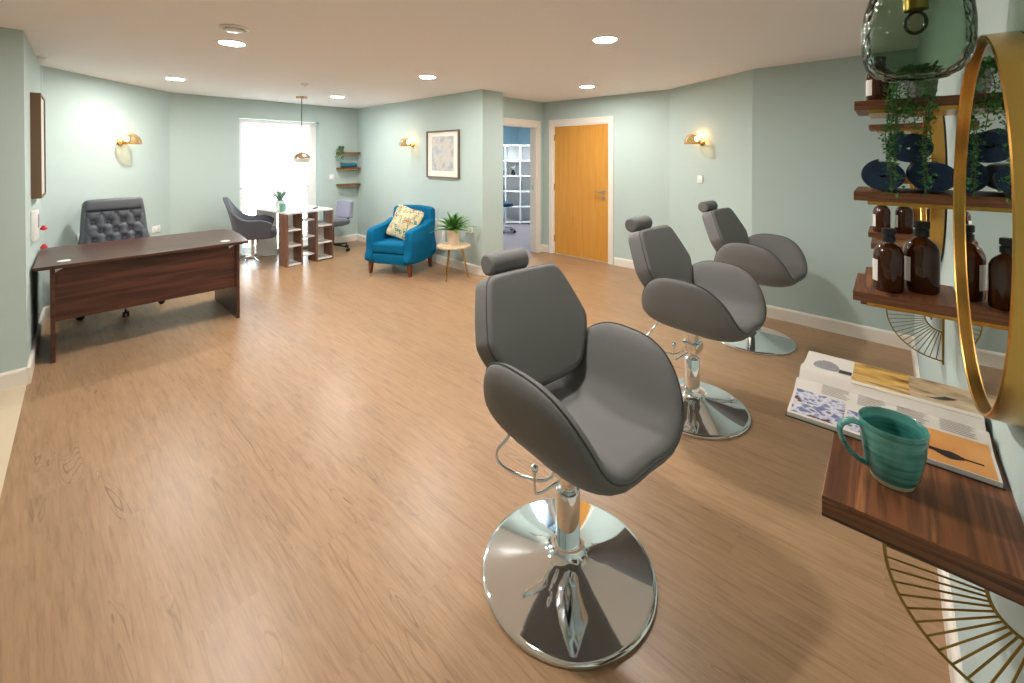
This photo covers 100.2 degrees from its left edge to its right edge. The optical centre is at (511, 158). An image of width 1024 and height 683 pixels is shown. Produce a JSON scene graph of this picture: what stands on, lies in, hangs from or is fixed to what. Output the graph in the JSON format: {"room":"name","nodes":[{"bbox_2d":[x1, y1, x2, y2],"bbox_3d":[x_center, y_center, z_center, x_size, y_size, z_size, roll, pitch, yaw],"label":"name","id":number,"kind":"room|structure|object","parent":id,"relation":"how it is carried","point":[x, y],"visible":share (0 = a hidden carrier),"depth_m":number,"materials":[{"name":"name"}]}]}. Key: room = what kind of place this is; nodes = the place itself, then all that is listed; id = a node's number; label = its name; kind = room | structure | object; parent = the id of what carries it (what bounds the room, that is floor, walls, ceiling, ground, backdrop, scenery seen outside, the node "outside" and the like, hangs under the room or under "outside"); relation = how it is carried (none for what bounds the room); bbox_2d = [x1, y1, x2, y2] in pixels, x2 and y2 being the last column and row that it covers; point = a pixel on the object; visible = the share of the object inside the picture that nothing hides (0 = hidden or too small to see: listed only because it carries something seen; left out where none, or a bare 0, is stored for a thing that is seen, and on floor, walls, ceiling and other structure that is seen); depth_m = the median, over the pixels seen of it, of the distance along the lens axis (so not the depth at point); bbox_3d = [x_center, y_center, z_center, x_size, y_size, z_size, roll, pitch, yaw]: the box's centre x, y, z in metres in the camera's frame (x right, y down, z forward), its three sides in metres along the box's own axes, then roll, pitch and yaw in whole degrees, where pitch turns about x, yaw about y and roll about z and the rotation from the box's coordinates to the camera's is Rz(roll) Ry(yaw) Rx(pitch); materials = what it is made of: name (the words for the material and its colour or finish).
{"room":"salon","nodes":[
{"label":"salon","id":0,"kind":"room"},
{"bbox_2d":[0,27,26,372],"bbox_3d":[-4.194,0.338,1.957,0.120,2.390,2.600,0,1,41],"label":"wall","id":1,"kind":"structure","parent":0,"point":[13,328],"depth_m":2.85,"materials":[{"name":"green paint"}]},
{"bbox_2d":[0,366,30,390],"bbox_3d":[-4.130,1.476,1.935,0.018,0.114,2.600,0,1,41],"label":"baseboard","id":2,"kind":"structure","parent":1,"relation":"attached to","point":[11,379],"depth_m":2.85,"materials":[{"name":"white paint"}]},
{"bbox_2d":[24,32,41,363],"bbox_3d":[-3.897,0.325,3.413,1.593,2.390,0.120,0,1,45],"label":"wall","id":3,"kind":"structure","parent":0,"point":[31,64],"depth_m":3.16,"materials":[{"name":"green paint"}]},
{"bbox_2d":[30,209,39,240],"bbox_3d":[-3.617,0.502,3.248,0.180,0.220,0.038,0,1,45],"label":"intercom","id":4,"kind":"object","parent":3,"relation":"attached to","point":[34,214],"visible":1,"depth_m":3.19,"materials":[{"name":"white plastic"}]},
{"bbox_2d":[27,308,44,383],"bbox_3d":[-3.842,1.463,3.466,1.611,0.114,0.018,0,1,45],"label":"baseboard","id":5,"kind":"structure","parent":3,"relation":"attached to","point":[34,351],"depth_m":3.26,"materials":[{"name":"white paint"}]},
{"bbox_2d":[30,92,45,198],"bbox_3d":[-3.782,-0.100,3.419,0.540,0.800,0.055,0,1,45],"label":"picture","id":6,"kind":"object","parent":3,"relation":"attached to","point":[37,101],"visible":1,"depth_m":3.24,"materials":[{"name":"brown wood"}]},
{"bbox_2d":[40,65,169,307],"bbox_3d":[-4.569,0.312,4.880,0.120,2.390,1.744,0,1,-6],"label":"wall","id":7,"kind":"structure","parent":0,"point":[86,115],"depth_m":4.63,"materials":[{"name":"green paint"}]},
{"bbox_2d":[43,305,49,318],"bbox_3d":[-4.500,1.450,4.897,0.018,0.114,1.744,0,1,-6],"label":"baseboard","id":8,"kind":"structure","parent":7,"relation":"attached to","point":[47,308],"depth_m":4.06,"materials":[{"name":"white paint"}]},
{"bbox_2d":[117,133,141,145],"bbox_3d":[-4.403,-0.222,4.936,0.221,0.147,0.206,0,1,-6],"label":"wall sconce","id":9,"kind":"object","parent":7,"relation":"attached to","point":[120,141],"visible":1,"depth_m":4.91,"materials":[{"name":"gold metal"}]},
{"bbox_2d":[169,92,356,257],"bbox_3d":[-3.816,0.295,6.871,0.302,2.390,2.957,0,1,41],"label":"wall","id":10,"kind":"structure","parent":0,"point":[204,130],"depth_m":6.22,"materials":[{"name":"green paint"}]},
{"bbox_2d":[239,122,315,255],"bbox_3d":[-3.711,0.418,6.871,0.240,2.055,1.200,0,1,41],"label":"window","id":11,"kind":"structure","parent":10,"relation":"attached to","point":[309,192],"depth_m":7.24,"materials":[{"name":"white plastic"}]},
{"bbox_2d":[239,118,316,189],"bbox_3d":[-3.725,-0.074,6.866,0.048,1.069,1.160,0,1,41],"label":"roller blind","id":12,"kind":"object","parent":10,"relation":"attached to","point":[268,148],"visible":0.9,"depth_m":6.79,"materials":[{"name":"white fabric"}]},
{"bbox_2d":[239,234,356,252],"bbox_3d":[-3.703,1.434,6.784,0.018,0.114,2.715,0,1,41],"label":"baseboard","id":13,"kind":"structure","parent":10,"relation":"attached to","point":[340,239],"depth_m":7.62,"materials":[{"name":"white paint"}]},
{"bbox_2d":[336,183,360,186],"bbox_3d":[-2.899,0.464,7.589,0.168,0.040,0.370,0,1,41],"label":"corner shelf","id":14,"kind":"object","parent":10,"relation":"attached to","point":[347,184],"visible":1,"depth_m":7.52,"materials":[{"name":"brown wood"}]},
{"bbox_2d":[336,167,360,169],"bbox_3d":[-2.899,0.179,7.587,0.168,0.040,0.370,0,1,41],"label":"corner shelf","id":15,"kind":"object","parent":10,"relation":"attached to","point":[351,168],"visible":1,"depth_m":7.53,"materials":[{"name":"brown wood"}]},
{"bbox_2d":[334,146,344,165],"bbox_3d":[-2.964,-0.046,7.428,0.231,0.372,0.170,0,1,41],"label":"trailing plant","id":16,"kind":"object","parent":15,"relation":"on","point":[340,148],"visible":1,"depth_m":7.42,"materials":[{"name":"green plant"}]},
{"bbox_2d":[357,89,502,265],"bbox_3d":[-1.513,0.296,6.743,3.370,2.390,0.390,0,1,41],"label":"wall","id":17,"kind":"structure","parent":0,"point":[390,175],"depth_m":6.12,"materials":[{"name":"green paint"}]},
{"bbox_2d":[357,234,365,242],"bbox_3d":[-2.694,1.422,7.682,0.298,0.119,0.018,0,1,44],"label":"baseboard","id":18,"kind":"structure","parent":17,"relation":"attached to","point":[360,237],"depth_m":7.67,"materials":[{"name":"white paint"}]},
{"bbox_2d":[399,138,413,147],"bbox_3d":[-1.601,-0.245,6.491,0.206,0.147,0.221,0,1,43],"label":"wall sconce","id":19,"kind":"object","parent":17,"relation":"attached to","point":[411,144],"visible":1,"depth_m":6.47,"materials":[{"name":"gold metal"}]},
{"bbox_2d":[434,218,444,249],"bbox_3d":[-1.127,1.066,6.152,0.500,0.420,0.075,0,1,44],"label":"wall heater","id":20,"kind":"object","parent":17,"relation":"attached to","point":[440,234],"visible":0.23,"depth_m":6.00,"materials":[{"name":"white plastic"}]},
{"bbox_2d":[426,129,459,178],"bbox_3d":[-0.981,-0.063,6.035,0.740,0.670,0.031,0,1,43],"label":"framed print","id":21,"kind":"object","parent":17,"relation":"attached to","point":[443,146],"visible":1,"depth_m":6.02,"materials":[{"name":"grey paper"}]},
{"bbox_2d":[426,254,482,275],"bbox_3d":[-0.813,1.438,5.897,1.218,0.121,0.018,0,1,44],"label":"baseboard","id":22,"kind":"structure","parent":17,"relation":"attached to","point":[460,265],"depth_m":5.80,"materials":[{"name":"white paint"}]},
{"bbox_2d":[503,117,540,252],"bbox_3d":[0.027,0.449,6.430,0.138,2.090,1.150,0,1,41],"label":"door frame","id":23,"kind":"structure","parent":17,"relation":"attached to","point":[535,126],"depth_m":6.78,"materials":[{"name":"white paint"}]},
{"bbox_2d":[0,0,929,108],"bbox_3d":[-1.686,-0.921,3.603,7.900,0.100,8.800,0,1,41],"label":"ceiling","id":24,"kind":"structure","parent":0,"point":[368,53],"depth_m":3.14,"materials":[{"name":"white paint"}]},
{"bbox_2d":[37,56,47,248],"bbox_3d":[-4.011,-0.050,3.661,0.060,1.645,0.060,0,1,41],"label":"pull cord","id":25,"kind":"object","parent":24,"relation":"hanging from","point":[43,227],"visible":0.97,"depth_m":3.66,"materials":[{"name":"white plastic"}]},
{"bbox_2d":[215,39,247,46],"bbox_3d":[-2.100,-0.865,3.208,0.208,0.006,0.208,0,1,41],"label":"recessed light","id":26,"kind":"object","parent":24,"relation":"in","point":[227,42],"visible":1,"depth_m":3.20,"materials":[{"name":"white plastic"}]},
{"bbox_2d":[219,41,243,45],"bbox_3d":[-2.100,-0.867,3.208,0.158,0.003,0.158,0,1,41],"label":"diffuser","id":27,"kind":"object","parent":26,"relation":"attached to","point":[229,43],"depth_m":3.21,"materials":[{"name":"white plastic"}]},
{"bbox_2d":[218,24,249,32],"bbox_3d":[-1.834,-0.852,2.829,0.180,0.026,0.180,0,1,41],"label":"ceiling vent","id":28,"kind":"object","parent":24,"relation":"in","point":[232,28],"visible":1,"depth_m":2.79,"materials":[{"name":"white plastic"}]},
{"bbox_2d":[293,96,309,161],"bbox_3d":[-3.036,-0.421,6.178,0.227,0.945,0.227,0,1,41],"label":"pendant","id":29,"kind":"object","parent":24,"relation":"hanging from","point":[301,156],"visible":1,"depth_m":6.12,"materials":[{"name":"brown"}]},
{"bbox_2d":[418,75,436,78],"bbox_3d":[-0.907,-0.877,4.596,0.208,0.006,0.208,0,1,41],"label":"recessed light","id":30,"kind":"object","parent":24,"relation":"in","point":[419,76],"visible":1,"depth_m":4.56,"materials":[{"name":"white"}]},
{"bbox_2d":[591,35,619,43],"bbox_3d":[0.677,-0.864,3.112,0.208,0.006,0.208,0,1,41],"label":"recessed light","id":31,"kind":"object","parent":24,"relation":"in","point":[600,39],"visible":1,"depth_m":3.10,"materials":[{"name":"white"}]},
{"bbox_2d":[594,37,615,42],"bbox_3d":[0.677,-0.866,3.112,0.158,0.003,0.158,0,1,41],"label":"diffuser","id":32,"kind":"object","parent":31,"relation":"attached to","point":[596,39],"depth_m":3.10,"materials":[{"name":"white plastic"}]},
{"bbox_2d":[861,0,977,82],"bbox_3d":[0.764,-0.499,0.808,0.160,0.695,0.160,0,1,41],"label":"glass pendant","id":33,"kind":"object","parent":24,"relation":"hanging from","point":[912,7],"visible":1,"depth_m":0.81,"materials":[{"name":"clear glass"}]},
{"bbox_2d":[0,223,950,682],"bbox_3d":[-1.231,1.532,5.355,9.500,0.063,12.000,0,1,41],"label":"floor","id":34,"kind":"structure","parent":0,"point":[308,485],"depth_m":1.88,"materials":[{"name":"brown wood"}]},
{"bbox_2d":[75,197,165,319],"bbox_3d":[-3.948,0.964,4.311,0.712,1.097,0.670,0,1,37],"label":"office chair","id":35,"kind":"object","parent":34,"relation":"on","point":[111,219],"visible":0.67,"depth_m":4.41,"materials":[{"name":"grey leather"}]},
{"bbox_2d":[32,229,248,363],"bbox_3d":[-3.319,1.148,3.938,0.950,0.735,1.437,0,1,43],"label":"reception desk","id":36,"kind":"object","parent":34,"relation":"on","point":[99,277],"visible":0.99,"depth_m":3.64,"materials":[{"name":"brown wood"}]},
{"bbox_2d":[223,197,277,267],"bbox_3d":[-3.705,1.013,6.075,0.658,0.967,0.639,0,1,-27],"label":"tub chair","id":37,"kind":"object","parent":34,"relation":"on","point":[251,227],"visible":0.87,"depth_m":5.89,"materials":[{"name":"grey fabric"}]},
{"bbox_2d":[256,204,333,267],"bbox_3d":[-3.279,1.119,6.452,0.990,0.750,0.680,0,1,37],"label":"table","id":38,"kind":"object","parent":34,"relation":"on","point":[290,222],"visible":0.95,"depth_m":6.27,"materials":[{"name":"white laminate"}]},
{"bbox_2d":[269,190,287,209],"bbox_3d":[-3.412,0.585,6.292,0.308,0.321,0.291,0,1,41],"label":"potted succulent","id":39,"kind":"object","parent":38,"relation":"on","point":[279,196],"visible":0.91,"depth_m":6.26,"materials":[{"name":"green plant"}]},
{"bbox_2d":[275,200,284,209],"bbox_3d":[-3.415,0.680,6.301,0.124,0.130,0.124,0,1,41],"label":"pot","id":40,"kind":"object","parent":39,"relation":"attached to","point":[277,202],"depth_m":6.25,"materials":[{"name":"white ceramic"}]},
{"bbox_2d":[279,203,288,211],"bbox_3d":[-3.230,0.692,6.049,0.116,0.110,0.096,0,1,-14],"label":"cup","id":41,"kind":"object","parent":38,"relation":"on","point":[282,207],"visible":1,"depth_m":6.02,"materials":[{"name":"teal ceramic"}]},
{"bbox_2d":[288,227,300,231],"bbox_3d":[-3.124,0.997,6.043,0.240,0.020,0.180,0,1,37],"label":"shelf","id":42,"kind":"object","parent":38,"relation":"attached to","point":[298,229],"depth_m":6.06,"materials":[{"name":"white plastic"}]},
{"bbox_2d":[289,242,300,247],"bbox_3d":[-3.124,1.217,6.045,0.240,0.020,0.180,0,1,37],"label":"shelf","id":43,"kind":"object","parent":38,"relation":"attached to","point":[291,244],"depth_m":6.03,"materials":[{"name":"white plastic"}]},
{"bbox_2d":[289,260,300,265],"bbox_3d":[-3.124,1.477,6.048,0.240,0.020,0.180,0,1,37],"label":"shelf","id":44,"kind":"object","parent":38,"relation":"attached to","point":[291,262],"depth_m":6.05,"materials":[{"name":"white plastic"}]},
{"bbox_2d":[303,251,314,255],"bbox_3d":[-3.009,1.386,6.223,0.160,0.020,0.200,0,1,37],"label":"shelf","id":45,"kind":"object","parent":38,"relation":"attached to","point":[312,253],"depth_m":6.25,"materials":[{"name":"white plastic"}]},
{"bbox_2d":[318,222,331,226],"bbox_3d":[-2.858,0.984,6.393,0.240,0.020,0.220,0,1,37],"label":"shelf","id":46,"kind":"object","parent":38,"relation":"attached to","point":[328,224],"depth_m":6.42,"materials":[{"name":"white plastic"}]},
{"bbox_2d":[318,239,331,243],"bbox_3d":[-2.858,1.234,6.395,0.240,0.020,0.220,0,1,37],"label":"shelf","id":47,"kind":"object","parent":38,"relation":"attached to","point":[320,241],"depth_m":6.41,"materials":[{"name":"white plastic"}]},
{"bbox_2d":[318,254,331,259],"bbox_3d":[-2.858,1.464,6.397,0.240,0.020,0.220,0,1,37],"label":"shelf","id":48,"kind":"object","parent":38,"relation":"attached to","point":[320,256],"depth_m":6.38,"materials":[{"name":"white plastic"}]},
{"bbox_2d":[318,200,353,251],"bbox_3d":[-2.885,1.089,6.947,0.596,0.801,0.582,0,1,31],"label":"chair","id":49,"kind":"object","parent":34,"relation":"on","point":[344,208],"visible":0.72,"depth_m":7.02,"materials":[{"name":"grey fabric"}]},
{"bbox_2d":[365,205,435,276],"bbox_3d":[-1.486,1.076,5.795,0.729,0.847,0.743,0,1,19],"label":"armchair","id":50,"kind":"object","parent":34,"relation":"on","point":[418,245],"visible":0.84,"depth_m":5.57,"materials":[{"name":"teal fabric"}]},
{"bbox_2d":[373,236,403,254],"bbox_3d":[-1.507,1.151,5.732,0.484,0.136,0.533,0,1,19],"label":"seat cushion","id":51,"kind":"object","parent":50,"relation":"on","point":[385,245],"depth_m":5.52,"materials":[{"name":"teal fabric"}]},
{"bbox_2d":[386,205,423,239],"bbox_3d":[-1.442,0.868,5.766,0.497,0.469,0.204,0,1,25],"label":"cushion","id":52,"kind":"object","parent":50,"relation":"on","point":[405,218],"visible":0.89,"depth_m":5.72,"materials":[{"name":"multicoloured fabric"}]},
{"bbox_2d":[437,242,470,281],"bbox_3d":[-0.734,1.294,5.388,0.424,0.422,0.424,0,1,41],"label":"side table","id":53,"kind":"object","parent":34,"relation":"on","point":[462,245],"visible":0.93,"depth_m":5.29,"materials":[{"name":"brown wood"}]},
{"bbox_2d":[432,212,476,244],"bbox_3d":[-0.716,0.877,5.403,0.609,0.412,0.621,0,1,5],"label":"potted plant","id":54,"kind":"object","parent":53,"relation":"on","point":[453,223],"visible":1,"depth_m":5.35,"materials":[{"name":"green plant"}]},
{"bbox_2d":[503,201,515,233],"bbox_3d":[-0.140,1.175,8.609,0.482,0.600,0.458,0,1,41],"label":"stool","id":55,"kind":"object","parent":34,"relation":"on","point":[505,203],"visible":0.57,"depth_m":8.57,"materials":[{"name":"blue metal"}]},
{"bbox_2d":[503,145,529,223],"bbox_3d":[0.028,0.576,9.764,1.018,1.777,0.380,0,1,3],"label":"shelving","id":56,"kind":"object","parent":34,"relation":"on","point":[517,186],"visible":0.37,"depth_m":9.92,"materials":[{"name":"white plastic"}]},
{"bbox_2d":[475,247,684,669],"bbox_3d":[0.194,0.969,1.616,0.636,1.134,0.777,0,1,-39],"label":"chair","id":57,"kind":"object","parent":34,"relation":"on","point":[600,405],"visible":1,"depth_m":1.55,"materials":[{"name":"grey leather"}]},
{"bbox_2d":[499,323,682,483],"bbox_3d":[0.247,0.827,1.549,0.576,0.286,0.600,0,1,-39],"label":"seat cushion","id":58,"kind":"object","parent":57,"relation":"on","point":[608,398],"depth_m":1.52,"materials":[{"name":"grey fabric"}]},
{"bbox_2d":[625,215,766,439],"bbox_3d":[1.094,0.960,2.651,0.636,1.134,0.777,0,1,-42],"label":"chair","id":59,"kind":"object","parent":34,"relation":"on","point":[713,300],"visible":0.98,"depth_m":2.57,"materials":[{"name":"grey leather"}]},
{"bbox_2d":[692,261,765,332],"bbox_3d":[1.150,0.818,2.587,0.576,0.286,0.600,0,1,-42],"label":"seat cushion","id":60,"kind":"object","parent":59,"relation":"on","point":[726,298],"depth_m":2.54,"materials":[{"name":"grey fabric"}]},
{"bbox_2d":[698,200,807,355],"bbox_3d":[2.006,0.951,3.628,0.636,1.134,0.777,0,1,-41],"label":"chair","id":61,"kind":"object","parent":34,"relation":"on","point":[773,260],"visible":0.74,"depth_m":3.49,"materials":[{"name":"grey leather"}]},
{"bbox_2d":[748,234,806,279],"bbox_3d":[2.061,0.809,3.563,0.576,0.286,0.600,0,1,-41],"label":"seat cushion","id":62,"kind":"object","parent":61,"relation":"on","point":[770,256],"depth_m":3.39,"materials":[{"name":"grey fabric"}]},
{"bbox_2d":[503,126,529,200],"bbox_3d":[-0.046,0.173,8.828,3.720,2.600,5.200,0,1,41],"label":"wall","id":63,"kind":"structure","parent":0,"point":[511,135],"depth_m":11.48,"materials":[{"name":"blue paint"}]},
{"bbox_2d":[554,124,607,262],"bbox_3d":[1.011,0.490,6.411,0.950,1.984,0.111,0,1,42],"label":"door","id":64,"kind":"structure","parent":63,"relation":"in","point":[581,151],"depth_m":6.39,"materials":[{"name":"brown wood"}]},
{"bbox_2d":[554,253,607,263],"bbox_3d":[1.013,1.488,6.416,0.950,0.012,0.022,0,1,42],"label":"trim","id":65,"kind":"structure","parent":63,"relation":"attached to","point":[554,253],"depth_m":6.37,"materials":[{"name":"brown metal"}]},
{"bbox_2d":[549,116,613,264],"bbox_3d":[1.048,0.444,6.446,1.130,2.100,0.138,0,1,42],"label":"door frame","id":66,"kind":"structure","parent":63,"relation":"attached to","point":[609,120],"depth_m":6.29,"materials":[{"name":"white paint"}]},
{"bbox_2d":[503,97,542,243],"bbox_3d":[0.040,0.299,6.457,0.120,2.390,1.230,0,1,41],"label":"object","id":67,"kind":"structure","parent":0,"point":[514,108],"depth_m":6.58,"materials":[{"name":"grey paint"}]},
{"bbox_2d":[542,90,668,264],"bbox_3d":[1.250,0.300,6.273,2.180,2.390,0.120,0,1,42],"label":"wall","id":68,"kind":"structure","parent":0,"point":[641,120],"depth_m":5.85,"materials":[{"name":"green paint"}]},
{"bbox_2d":[542,244,634,268],"bbox_3d":[1.248,1.439,6.192,2.060,0.114,0.018,0,1,42],"label":"baseboard","id":69,"kind":"structure","parent":68,"relation":"attached to","point":[621,262],"depth_m":5.94,"materials":[{"name":"white paint"}]},
{"bbox_2d":[669,69,752,264],"bbox_3d":[2.246,0.312,4.869,0.120,2.390,1.392,0,1,-15],"label":"wall","id":70,"kind":"structure","parent":0,"point":[719,110],"depth_m":4.79,"materials":[{"name":"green paint"}]},
{"bbox_2d":[684,133,704,145],"bbox_3d":[2.070,-0.221,4.865,0.221,0.147,0.206,0,1,-15],"label":"wall sconce","id":71,"kind":"object","parent":70,"relation":"attached to","point":[701,142],"visible":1,"depth_m":4.86,"materials":[{"name":"gold metal"}]},
{"bbox_2d":[752,48,916,335],"bbox_3d":[2.811,0.322,3.830,1.167,2.390,0.120,0,1,44],"label":"wall","id":72,"kind":"structure","parent":0,"point":[811,149],"depth_m":3.81,"materials":[{"name":"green paint"}]},
{"bbox_2d":[766,304,913,350],"bbox_3d":[2.770,1.460,3.784,1.147,0.114,0.018,0,1,44],"label":"baseboard","id":73,"kind":"structure","parent":72,"relation":"attached to","point":[881,336],"depth_m":3.70,"materials":[{"name":"white paint"}]},
{"bbox_2d":[914,0,1023,682],"bbox_3d":[0.882,0.349,0.666,0.120,2.390,7.360,0,1,41],"label":"wall","id":74,"kind":"structure","parent":0,"point":[943,40],"depth_m":1.20,"materials":[{"name":"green paint"}]},
{"bbox_2d":[871,237,904,250],"bbox_3d":[2.671,0.665,2.984,0.248,0.214,0.610,0,1,41],"label":"shelf","id":75,"kind":"object","parent":74,"relation":"attached to","point":[874,242],"visible":0.02,"depth_m":2.83,"materials":[{"name":"brown wood"}]},
{"bbox_2d":[868,226,914,242],"bbox_3d":[2.207,0.436,2.454,0.248,0.041,0.280,0,1,41],"label":"wall shelf","id":76,"kind":"object","parent":74,"relation":"attached to","point":[900,237],"visible":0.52,"depth_m":2.36,"materials":[{"name":"brown wood"}]},
{"bbox_2d":[873,205,890,231],"bbox_3d":[2.104,0.316,2.436,0.078,0.200,0.077,0,1,41],"label":"bottle","id":77,"kind":"object","parent":76,"relation":"on","point":[881,213],"visible":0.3,"depth_m":2.41,"materials":[{"name":"brown glass"}]},
{"bbox_2d":[895,206,913,233],"bbox_3d":[2.202,0.316,2.404,0.078,0.200,0.077,0,1,41],"label":"bottle","id":78,"kind":"object","parent":76,"relation":"on","point":[904,216],"visible":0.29,"depth_m":2.38,"materials":[{"name":"brown glass"}]},
{"bbox_2d":[869,123,922,132],"bbox_3d":[2.207,-0.173,2.448,0.248,0.041,0.280,0,1,41],"label":"wall shelf","id":79,"kind":"object","parent":74,"relation":"attached to","point":[875,127],"visible":0.45,"depth_m":2.38,"materials":[{"name":"brown wood"}]},
{"bbox_2d":[861,267,944,364],"bbox_3d":[1.747,0.674,1.932,0.248,0.214,0.610,0,1,41],"label":"shelf","id":80,"kind":"object","parent":74,"relation":"attached to","point":[869,270],"visible":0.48,"depth_m":1.67,"materials":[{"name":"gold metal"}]},
{"bbox_2d":[854,186,952,209],"bbox_3d":[1.283,0.124,1.399,0.248,0.041,0.280,0,1,41],"label":"wall shelf","id":81,"kind":"object","parent":74,"relation":"attached to","point":[908,197],"visible":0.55,"depth_m":1.31,"materials":[{"name":"brown wood"}]},
{"bbox_2d":[861,159,905,189],"bbox_3d":[1.239,0.050,1.428,0.106,0.097,0.258,0,1,41],"label":"rolled towel","id":82,"kind":"object","parent":81,"relation":"on","point":[872,174],"visible":0.82,"depth_m":1.34,"materials":[{"name":"blue fabric"}]},
{"bbox_2d":[906,159,953,191],"bbox_3d":[1.326,0.050,1.359,0.106,0.097,0.258,0,1,41],"label":"rolled towel","id":83,"kind":"object","parent":81,"relation":"on","point":[943,181],"visible":0.8,"depth_m":1.27,"materials":[{"name":"blue fabric"}]},
{"bbox_2d":[886,131,933,161],"bbox_3d":[1.286,-0.038,1.391,0.106,0.097,0.258,0,1,41],"label":"rolled towel","id":84,"kind":"object","parent":83,"relation":"on","point":[905,155],"visible":0.79,"depth_m":1.30,"materials":[{"name":"blue fabric"}]},
{"bbox_2d":[853,273,957,321],"bbox_3d":[1.283,0.445,1.402,0.248,0.041,0.280,0,1,41],"label":"wall shelf","id":85,"kind":"object","parent":74,"relation":"attached to","point":[942,305],"visible":0.7,"depth_m":1.32,"materials":[{"name":"brown wood"}]},
{"bbox_2d":[873,227,904,292],"bbox_3d":[1.218,0.325,1.385,0.078,0.200,0.077,0,1,41],"label":"bottle","id":86,"kind":"object","parent":85,"relation":"on","point":[888,257],"visible":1,"depth_m":1.36,"materials":[{"name":"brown glass"}]},
{"bbox_2d":[903,221,940,294],"bbox_3d":[1.312,0.313,1.373,0.088,0.224,0.088,0,1,35],"label":"bottle","id":87,"kind":"object","parent":85,"relation":"on","point":[922,275],"visible":0.95,"depth_m":1.35,"materials":[{"name":"brown glass"}]},
{"bbox_2d":[854,95,959,118],"bbox_3d":[1.283,-0.164,1.397,0.248,0.041,0.280,0,1,41],"label":"wall shelf","id":88,"kind":"object","parent":74,"relation":"attached to","point":[949,104],"visible":0.71,"depth_m":1.32,"materials":[{"name":"brown wood"}]},
{"bbox_2d":[866,56,893,100],"bbox_3d":[1.211,-0.259,1.410,0.070,0.150,0.069,0,1,31],"label":"bottle","id":89,"kind":"object","parent":88,"relation":"on","point":[874,88],"visible":0.7,"depth_m":1.39,"materials":[{"name":"brown glass"}]},
{"bbox_2d":[878,60,944,197],"bbox_3d":[1.223,-0.088,1.308,0.180,0.413,0.134,0,1,-37],"label":"trailing plant","id":90,"kind":"object","parent":88,"relation":"on","point":[918,88],"visible":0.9,"depth_m":1.28,"materials":[{"name":"green plant"}]},
{"bbox_2d":[911,337,919,377],"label":"baseboard","id":91,"kind":"structure","parent":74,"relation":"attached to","point":[914,353],"depth_m":3.04,"materials":[{"name":"white paint"}]},
{"bbox_2d":[910,132,921,220],"bbox_3d":[2.723,0.095,2.884,0.045,0.670,0.670,0,1,41],"label":"round mirror","id":92,"kind":"object","parent":74,"relation":"attached to","point":[917,211],"visible":0.08,"depth_m":2.73,"materials":[{"name":"metal"}]},
{"bbox_2d":[822,418,1023,682],"bbox_3d":[0.826,0.683,0.884,0.248,0.214,0.610,0,1,41],"label":"shelf","id":93,"kind":"object","parent":74,"relation":"attached to","point":[970,530],"visible":0.49,"depth_m":0.68,"materials":[{"name":"brown wood"}]},
{"bbox_2d":[836,406,929,491],"bbox_3d":[0.677,0.525,0.779,0.097,0.105,0.121,0,1,-37],"label":"mug","id":94,"kind":"object","parent":93,"relation":"on","point":[895,445],"visible":1,"depth_m":0.75,"materials":[{"name":"teal ceramic"}]},
{"bbox_2d":[785,351,1005,490],"bbox_3d":[0.858,0.557,0.991,0.328,0.036,0.371,0,1,41],"label":"open magazine","id":95,"kind":"object","parent":93,"relation":"on","point":[828,389],"visible":0.74,"depth_m":0.96,"materials":[{"name":"white paper"}]},
{"bbox_2d":[790,388,845,424],"bbox_3d":[0.693,0.560,0.968,0.093,0.009,0.099,0,1,41],"label":"photograph","id":96,"kind":"object","parent":95,"relation":"on","point":[813,406],"depth_m":0.97},
{"bbox_2d":[813,360,839,371],"bbox_3d":[0.833,0.547,1.134,0.055,0.011,0.086,0,1,41],"label":"photograph","id":97,"kind":"object","parent":95,"relation":"on","point":[826,365],"depth_m":1.14,"materials":[{"name":"grey paper"}]},
{"bbox_2d":[838,370,851,375],"bbox_3d":[0.852,0.547,1.095,0.026,0.008,0.043,0,1,41],"label":"photograph","id":98,"kind":"object","parent":95,"relation":"on","point":[843,372],"depth_m":1.10,"materials":[{"name":"black paper"}]},
{"bbox_2d":[845,410,859,432],"bbox_3d":[0.738,0.563,0.914,0.037,0.005,0.077,0,1,41],"label":"photograph","id":99,"kind":"object","parent":95,"relation":"on","point":[849,428],"depth_m":0.91},
{"bbox_2d":[851,362,910,399],"bbox_3d":[0.917,0.546,1.066,0.106,0.015,0.169,0,1,41],"label":"photograph","id":100,"kind":"object","parent":95,"relation":"on","point":[867,380],"depth_m":1.04,"materials":[{"name":"yellow paper"}]},
{"bbox_2d":[908,375,980,418],"bbox_3d":[0.998,0.547,0.995,0.110,0.015,0.169,0,1,41],"label":"photograph","id":101,"kind":"object","parent":95,"relation":"on","point":[946,401],"depth_m":0.97},
{"bbox_2d":[926,427,998,480],"bbox_3d":[0.839,0.561,0.836,0.136,0.010,0.104,0,1,41],"label":"photograph","id":102,"kind":"object","parent":95,"relation":"on","point":[963,454],"depth_m":0.81},
{"bbox_2d":[921,116,947,261],"bbox_3d":[1.799,0.104,1.832,0.045,0.670,0.670,0,1,41],"label":"round mirror","id":103,"kind":"object","parent":74,"relation":"attached to","point":[937,218],"visible":0.26,"depth_m":1.62,"materials":[{"name":"gold metal"}]},
{"bbox_2d":[937,568,964,682],"bbox_3d":[1.347,1.403,1.310,0.018,0.271,0.730,0,1,41],"label":"baseboard","id":104,"kind":"structure","parent":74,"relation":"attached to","point":[953,654],"depth_m":1.31,"materials":[{"name":"white paint"}]},
{"bbox_2d":[953,31,1023,426],"bbox_3d":[0.875,0.113,0.781,0.045,0.670,0.670,0,1,41],"label":"round mirror","id":105,"kind":"object","parent":74,"relation":"attached to","point":[988,181],"visible":1,"depth_m":0.71,"materials":[{"name":"gold metal"}]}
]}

